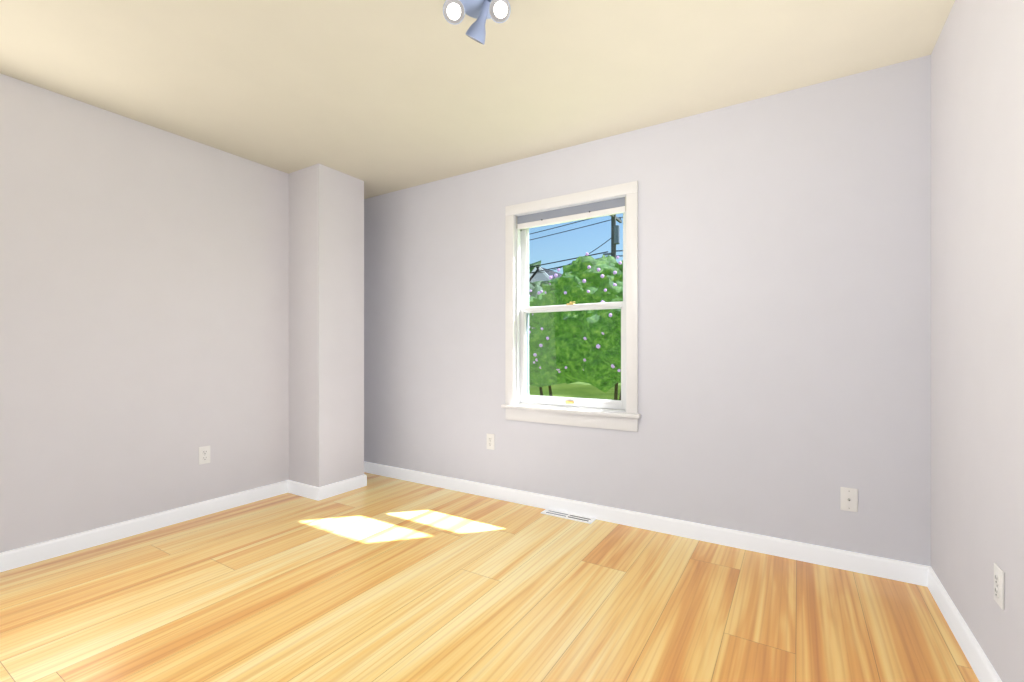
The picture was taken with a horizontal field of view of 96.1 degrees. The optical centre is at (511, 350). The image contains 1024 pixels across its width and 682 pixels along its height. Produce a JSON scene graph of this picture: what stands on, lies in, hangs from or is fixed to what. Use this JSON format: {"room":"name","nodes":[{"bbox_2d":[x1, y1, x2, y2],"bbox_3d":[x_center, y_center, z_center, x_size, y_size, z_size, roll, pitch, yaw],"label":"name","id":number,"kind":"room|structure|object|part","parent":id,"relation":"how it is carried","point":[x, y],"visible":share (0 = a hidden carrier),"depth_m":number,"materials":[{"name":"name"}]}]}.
{"room":"empty bedroom","nodes":[
{"label":"empty bedroom","id":0,"kind":"room"},
{"bbox_2d":[0,73,288,552],"bbox_3d":[-2.492,-0.140,2.433,0.160,2.440,4.430,0,0,32],"label":"wall","id":1,"kind":"structure","parent":0,"point":[144,312],"depth_m":2.69,"materials":[{"name":"paint"}]},
{"bbox_2d":[0,480,287,571],"bbox_3d":[-2.596,1.034,2.098,0.015,0.091,3.370,0,0,32],"label":"baseboard","id":2,"kind":"structure","parent":1,"relation":"attached to","point":[15,558],"depth_m":2.68,"materials":[{"name":"paint"}]},
{"bbox_2d":[199,445,209,464],"bbox_3d":[-2.022,0.685,3.030,0.010,0.115,0.070,0,0,32],"label":"electrical outlet","id":3,"kind":"object","parent":1,"relation":"attached to","point":[204,454],"visible":1,"depth_m":3.03,"materials":[{"name":"plastic"}]},
{"bbox_2d":[0,0,954,198],"bbox_3d":[-0.792,-1.435,1.379,4.160,0.150,4.430,0,0,32],"label":"ceiling","id":4,"kind":"structure","parent":0,"point":[379,97],"depth_m":2.19,"materials":[{"name":"paint"}]},
{"bbox_2d":[443,0,510,44],"bbox_3d":[-0.120,-1.280,1.739,0.265,0.161,0.247,0,0,32],"label":"track spotlight","id":5,"kind":"object","parent":4,"relation":"attached to","point":[480,11],"visible":1,"depth_m":1.72,"materials":[{"name":"paint"}]},
{"bbox_2d":[0,472,978,681],"bbox_3d":[-0.792,1.180,1.379,4.160,0.200,4.430,0,0,32],"label":"floor","id":6,"kind":"structure","parent":0,"point":[378,578],"depth_m":1.95,"materials":[{"name":"brown wood"}]},
{"bbox_2d":[289,163,363,486],"bbox_3d":[-1.450,-0.140,3.611,0.370,2.440,0.410,0,0,32],"label":"chase","id":7,"kind":"object","parent":6,"relation":"on","point":[326,325],"visible":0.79,"depth_m":3.46,"materials":[{"name":"paint"}]},
{"bbox_2d":[288,480,311,498],"bbox_3d":[-1.553,1.034,3.426,0.330,0.091,0.015,0,0,32],"label":"baseboard","id":8,"kind":"structure","parent":7,"relation":"attached to","point":[296,488],"depth_m":3.44,"materials":[{"name":"paint"}]},
{"bbox_2d":[312,473,371,500],"bbox_3d":[-1.286,1.034,3.509,0.015,0.091,0.440,0,0,32],"label":"baseboard","id":9,"kind":"structure","parent":6,"relation":"on","point":[318,493],"depth_m":3.46,"materials":[{"name":"paint"}]},
{"bbox_2d":[541,509,595,523],"bbox_3d":[0.365,1.077,3.006,0.356,0.006,0.094,0,0,32],"label":"floor vent","id":10,"kind":"object","parent":6,"relation":"in","point":[574,517],"visible":1,"depth_m":3.00,"materials":[{"name":"metal"}]},
{"bbox_2d":[364,55,930,565],"bbox_3d":[0.333,-0.140,3.194,4.160,2.440,0.160,0,0,32],"label":"wall","id":11,"kind":"structure","parent":0,"point":[784,315],"depth_m":2.56,"materials":[{"name":"paint"}]},
{"bbox_2d":[487,434,494,449],"bbox_3d":[-0.160,0.670,3.400,0.070,0.115,0.010,0,0,32],"label":"electrical outlet","id":12,"kind":"object","parent":11,"relation":"attached to","point":[491,441],"visible":1,"depth_m":3.39,"materials":[{"name":"plastic"}]},
{"bbox_2d":[501,181,640,431],"bbox_3d":[0.405,-0.273,3.139,0.996,1.535,0.237,0,0,32],"label":"window","id":13,"kind":"structure","parent":11,"relation":"in","point":[528,352],"depth_m":3.11,"materials":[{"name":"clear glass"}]},
{"bbox_2d":[565,302,574,403],"bbox_3d":[0.396,0.012,3.124,0.060,0.692,0.048,0,0,32],"label":"lock","id":14,"kind":"object","parent":13,"relation":"attached to","point":[570,402],"visible":0.98,"depth_m":3.11,"materials":[{"name":"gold metal"}]},
{"bbox_2d":[516,197,625,230],"bbox_3d":[0.389,-0.917,3.114,0.806,0.094,0.067,0,0,32],"label":"window shade","id":15,"kind":"object","parent":13,"relation":"attached to","point":[589,210],"visible":0.92,"depth_m":3.07,"materials":[{"name":"white paint"}]},
{"bbox_3d":[0.401,0.030,3.132,0.804,0.685,0.034,0,0,32],"label":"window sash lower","id":16,"kind":"part","parent":13,"relation":"part of","materials":[{"name":"clear glass"}]},
{"bbox_3d":[0.421,-0.622,3.165,0.804,0.683,0.034,0,0,32],"label":"window sash upper","id":17,"kind":"part","parent":13,"relation":"part of","materials":[{"name":"clear glass"}]},
{"bbox_2d":[364,461,923,585],"bbox_3d":[0.274,1.034,3.128,3.810,0.091,0.015,0,0,32],"label":"baseboard","id":18,"kind":"structure","parent":11,"relation":"attached to","point":[903,571],"depth_m":2.66,"materials":[{"name":"paint"}]},
{"bbox_2d":[840,487,857,511],"bbox_3d":[1.659,0.733,2.267,0.070,0.115,0.018,0,0,32],"label":"outlet plate","id":19,"kind":"object","parent":11,"relation":"attached to","point":[848,499],"visible":1,"depth_m":2.27,"materials":[{"name":"plastic"}]},
{"bbox_2d":[931,0,1023,681],"bbox_3d":[0.908,-0.140,0.326,0.160,2.440,4.430,0,0,32],"label":"wall","id":20,"kind":"structure","parent":0,"point":[977,293],"depth_m":1.54,"materials":[{"name":"paint"}]},
{"bbox_2d":[924,565,1001,681],"bbox_3d":[0.833,1.034,0.372,0.015,0.091,4.110,0,0,32],"label":"baseboard","id":21,"kind":"structure","parent":20,"relation":"attached to","point":[971,648],"depth_m":1.68,"materials":[{"name":"paint"}]},
{"bbox_2d":[994,563,1003,609],"bbox_3d":[1.469,0.710,1.392,0.010,0.115,0.070,0,0,32],"label":"electrical outlet","id":22,"kind":"object","parent":20,"relation":"attached to","point":[998,585],"visible":1,"depth_m":1.38,"materials":[{"name":"plastic"}]},
{"label":"outside","id":23,"kind":"structure","parent":0,"visible":0},
{"bbox_2d":[529,214,622,399],"bbox_3d":[20.251,-3.079,42.151,130.000,12.882,87.010,0,0,32],"label":"trees","id":24,"kind":"object","parent":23,"point":[577,325],"depth_m":8.60,"materials":[{"name":"green plant"}]}
]}

